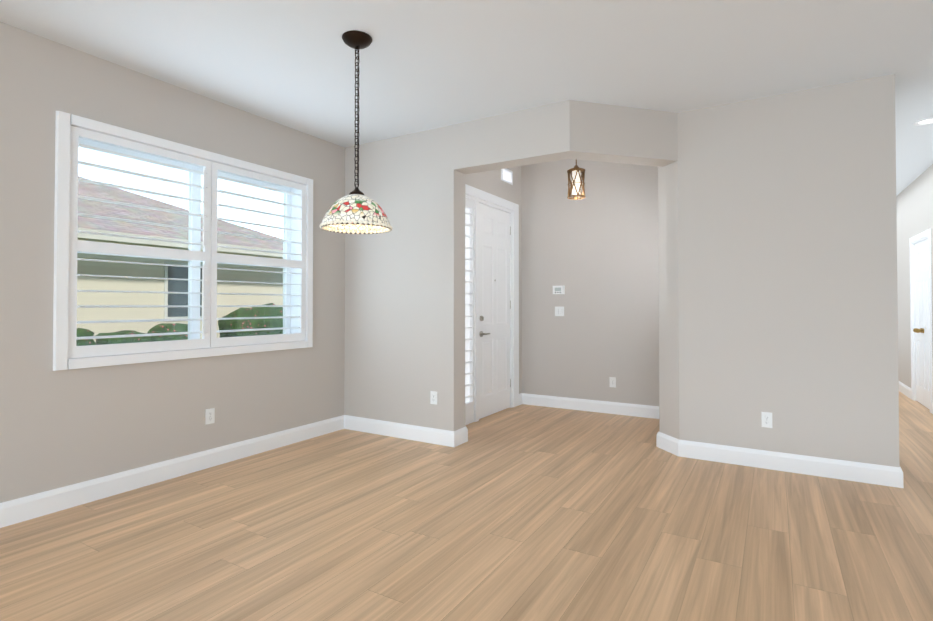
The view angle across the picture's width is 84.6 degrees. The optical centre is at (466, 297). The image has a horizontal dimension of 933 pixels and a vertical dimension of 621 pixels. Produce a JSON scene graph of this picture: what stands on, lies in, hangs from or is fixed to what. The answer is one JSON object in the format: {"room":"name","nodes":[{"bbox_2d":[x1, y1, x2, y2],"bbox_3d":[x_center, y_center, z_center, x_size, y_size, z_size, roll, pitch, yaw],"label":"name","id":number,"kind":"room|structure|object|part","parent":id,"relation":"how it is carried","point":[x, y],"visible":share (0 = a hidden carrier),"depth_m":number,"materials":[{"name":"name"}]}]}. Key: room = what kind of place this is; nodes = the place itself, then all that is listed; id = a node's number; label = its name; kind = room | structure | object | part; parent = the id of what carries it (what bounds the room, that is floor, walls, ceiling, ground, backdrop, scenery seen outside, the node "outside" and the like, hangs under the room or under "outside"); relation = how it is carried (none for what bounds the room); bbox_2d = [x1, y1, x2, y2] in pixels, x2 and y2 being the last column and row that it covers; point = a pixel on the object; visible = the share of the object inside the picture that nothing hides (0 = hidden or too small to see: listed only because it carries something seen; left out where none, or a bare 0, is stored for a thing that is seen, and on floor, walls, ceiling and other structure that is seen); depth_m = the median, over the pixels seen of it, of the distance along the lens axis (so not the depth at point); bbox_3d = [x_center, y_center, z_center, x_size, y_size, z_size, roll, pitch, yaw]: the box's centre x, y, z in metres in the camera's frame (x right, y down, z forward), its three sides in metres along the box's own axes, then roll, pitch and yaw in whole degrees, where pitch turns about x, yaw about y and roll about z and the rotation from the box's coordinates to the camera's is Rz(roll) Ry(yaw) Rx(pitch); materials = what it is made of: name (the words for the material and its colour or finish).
{"room":"empty dining room","nodes":[
{"label":"empty dining room","id":0,"kind":"room"},
{"bbox_2d":[0,22,344,502],"bbox_3d":[-3.800,-0.233,1.183,0.250,3.000,14.200,0,-1,31],"label":"wall","id":1,"kind":"structure","parent":0,"point":[60,428],"depth_m":3.41,"materials":[{"name":"grey paint"}]},
{"bbox_2d":[53,111,312,370],"bbox_3d":[-2.066,-0.333,4.022,0.297,1.580,2.010,0,-1,31],"label":"window shutters","id":2,"kind":"object","parent":1,"relation":"attached to","point":[73,133],"visible":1,"depth_m":3.82,"materials":[{"name":"white wood"}]},
{"bbox_2d":[205,408,214,424],"bbox_3d":[-1.976,0.916,3.956,0.009,0.116,0.072,0,-1,31],"label":"outlet","id":3,"kind":"object","parent":1,"relation":"attached to","point":[209,416],"visible":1,"depth_m":3.95,"materials":[{"name":"white plastic"}]},
{"bbox_2d":[0,391,932,620],"bbox_3d":[2.545,1.339,2.021,10.250,0.120,22.200,0,-1,31],"label":"floor","id":4,"kind":"structure","parent":0,"point":[523,512],"depth_m":2.76,"materials":[{"name":"brown wood"}]},
{"bbox_2d":[0,0,932,195],"bbox_3d":[2.545,-1.646,2.063,10.250,0.150,22.200,0,-1,31],"label":"ceiling","id":5,"kind":"structure","parent":0,"point":[425,65],"depth_m":3.26,"materials":[{"name":"white paint"}]},
{"bbox_2d":[320,30,392,233],"bbox_3d":[-0.657,-0.981,3.074,0.426,1.151,0.426,0,-1,31],"label":"pendant light","id":6,"kind":"object","parent":5,"relation":"hanging from","point":[357,210],"visible":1,"depth_m":3.00,"materials":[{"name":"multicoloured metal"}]},
{"bbox_3d":[-0.657,-0.508,3.068,0.426,0.206,0.426,0,-1,31],"label":"lamp shade","id":7,"kind":"part","parent":6,"relation":"part of","materials":[{"name":"multicoloured glass"}]},
{"bbox_2d":[913,118,932,125],"bbox_3d":[4.022,-1.532,4.476,0.190,0.008,0.190,0,-1,31],"label":"recessed light","id":8,"kind":"object","parent":5,"relation":"in","point":[927,121],"visible":1,"depth_m":4.50,"materials":[{"name":"white"}]},
{"bbox_2d":[465,166,521,393],"bbox_3d":[0.176,-0.343,5.824,0.200,3.350,2.093,0,-1,31],"label":"wall","id":9,"kind":"structure","parent":0,"point":[491,182],"depth_m":6.26,"materials":[{"name":"grey paint"}]},
{"bbox_2d":[465,168,518,424],"bbox_3d":[0.155,-0.110,5.739,0.243,2.883,1.605,0,-1,31],"label":"front door","id":10,"kind":"structure","parent":9,"relation":"in","point":[491,304],"depth_m":5.82,"materials":[{"name":"white wood"}]},
{"bbox_2d":[521,159,658,405],"bbox_3d":[1.649,-0.339,6.045,2.500,3.350,0.200,0,-1,31],"label":"wall","id":11,"kind":"structure","parent":0,"point":[595,251],"depth_m":6.03,"materials":[{"name":"grey paint"}]},
{"bbox_2d":[553,286,564,293],"bbox_3d":[1.114,-0.092,6.228,0.150,0.104,0.029,0,-1,31],"label":"thermostat","id":12,"kind":"object","parent":11,"relation":"attached to","point":[558,289],"visible":0.98,"depth_m":6.21,"materials":[{"name":"white plastic"}]},
{"bbox_2d":[555,307,563,315],"bbox_3d":[1.127,0.168,6.227,0.116,0.116,0.010,0,-1,31],"label":"light switch","id":13,"kind":"object","parent":11,"relation":"attached to","point":[559,311],"visible":1,"depth_m":6.23,"materials":[{"name":"white plastic"}]},
{"bbox_2d":[609,377,615,387],"bbox_3d":[1.677,0.974,5.888,0.072,0.116,0.009,0,-1,31],"label":"outlet","id":14,"kind":"object","parent":11,"relation":"attached to","point":[612,381],"visible":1,"depth_m":5.88,"materials":[{"name":"white plastic"}]},
{"bbox_2d":[344,74,899,466],"bbox_3d":[3.227,-0.304,8.560,4.720,3.350,10.323,0,-1,31],"label":"wall","id":15,"kind":"structure","parent":0,"point":[777,241],"depth_m":4.07,"materials":[{"name":"grey paint"}]},
{"bbox_2d":[430,391,436,404],"bbox_3d":[-0.296,0.906,4.630,0.072,0.116,0.009,0,-1,31],"label":"outlet","id":16,"kind":"object","parent":15,"relation":"attached to","point":[433,397],"visible":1,"depth_m":4.63,"materials":[{"name":"white plastic"}]},
{"bbox_2d":[0,381,932,527],"bbox_3d":[0.586,1.226,3.081,5.300,0.135,22.000,0,-1,31],"label":"baseboard","id":17,"kind":"structure","parent":15,"relation":"attached to","point":[18,510],"depth_m":3.96,"materials":[{"name":"white wood"}]},
{"bbox_2d":[761,412,771,427],"bbox_3d":[2.295,0.936,3.920,0.072,0.116,0.009,0,-1,31],"label":"outlet","id":18,"kind":"object","parent":15,"relation":"attached to","point":[766,418],"visible":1,"depth_m":3.92,"materials":[{"name":"white plastic"}]},
{"bbox_2d":[896,164,932,387],"bbox_3d":[5.849,-0.158,6.475,0.260,3.000,11.200,0,-1,31],"label":"wall","id":19,"kind":"structure","parent":0,"point":[914,204],"depth_m":6.97,"materials":[{"name":"grey paint"}]},
{"bbox_2d":[909,229,932,412],"bbox_3d":[5.670,0.274,6.308,0.262,2.130,1.000,0,-1,31],"label":"door","id":20,"kind":"structure","parent":19,"relation":"in","point":[921,323],"depth_m":6.36,"materials":[{"name":"white wood"}]},
{"bbox_3d":[1.111,-2.102,5.172,2.500,0.150,2.293,0,-1,31],"label":"ceiling","id":21,"kind":"structure","parent":0,"visible":0},
{"bbox_2d":[567,159,584,199],"bbox_3d":[1.099,-1.505,5.144,0.182,1.044,0.182,0,-1,31],"label":"lantern pendant light","id":22,"kind":"object","parent":21,"relation":"hanging from","point":[576,182],"visible":0.9,"depth_m":5.10,"materials":[{"name":"brown metal"}]},
{"label":"outside","id":23,"kind":"structure","parent":0,"visible":0},
{"bbox_3d":[-26.498,1.766,21.641,59.750,0.380,90.000,0,-1,31],"label":"lawn","id":24,"kind":"structure","parent":23,"visible":0},
{"bbox_2d":[76,303,282,345],"bbox_3d":[-5.739,0.754,10.845,1.319,1.298,9.503,0,-1,31],"label":"bushes","id":25,"kind":"object","parent":24,"relation":"on","point":[168,327],"depth_m":11.29,"materials":[{"name":"green plant"}]},
{"bbox_2d":[77,176,282,341],"bbox_3d":[-13.173,-0.924,8.158,9.510,4.619,21.510,0,-1,31],"label":"neighbouring house","id":26,"kind":"structure","parent":24,"relation":"on","point":[139,230],"depth_m":11.04,"materials":[{"name":"beige paint"}]}
]}

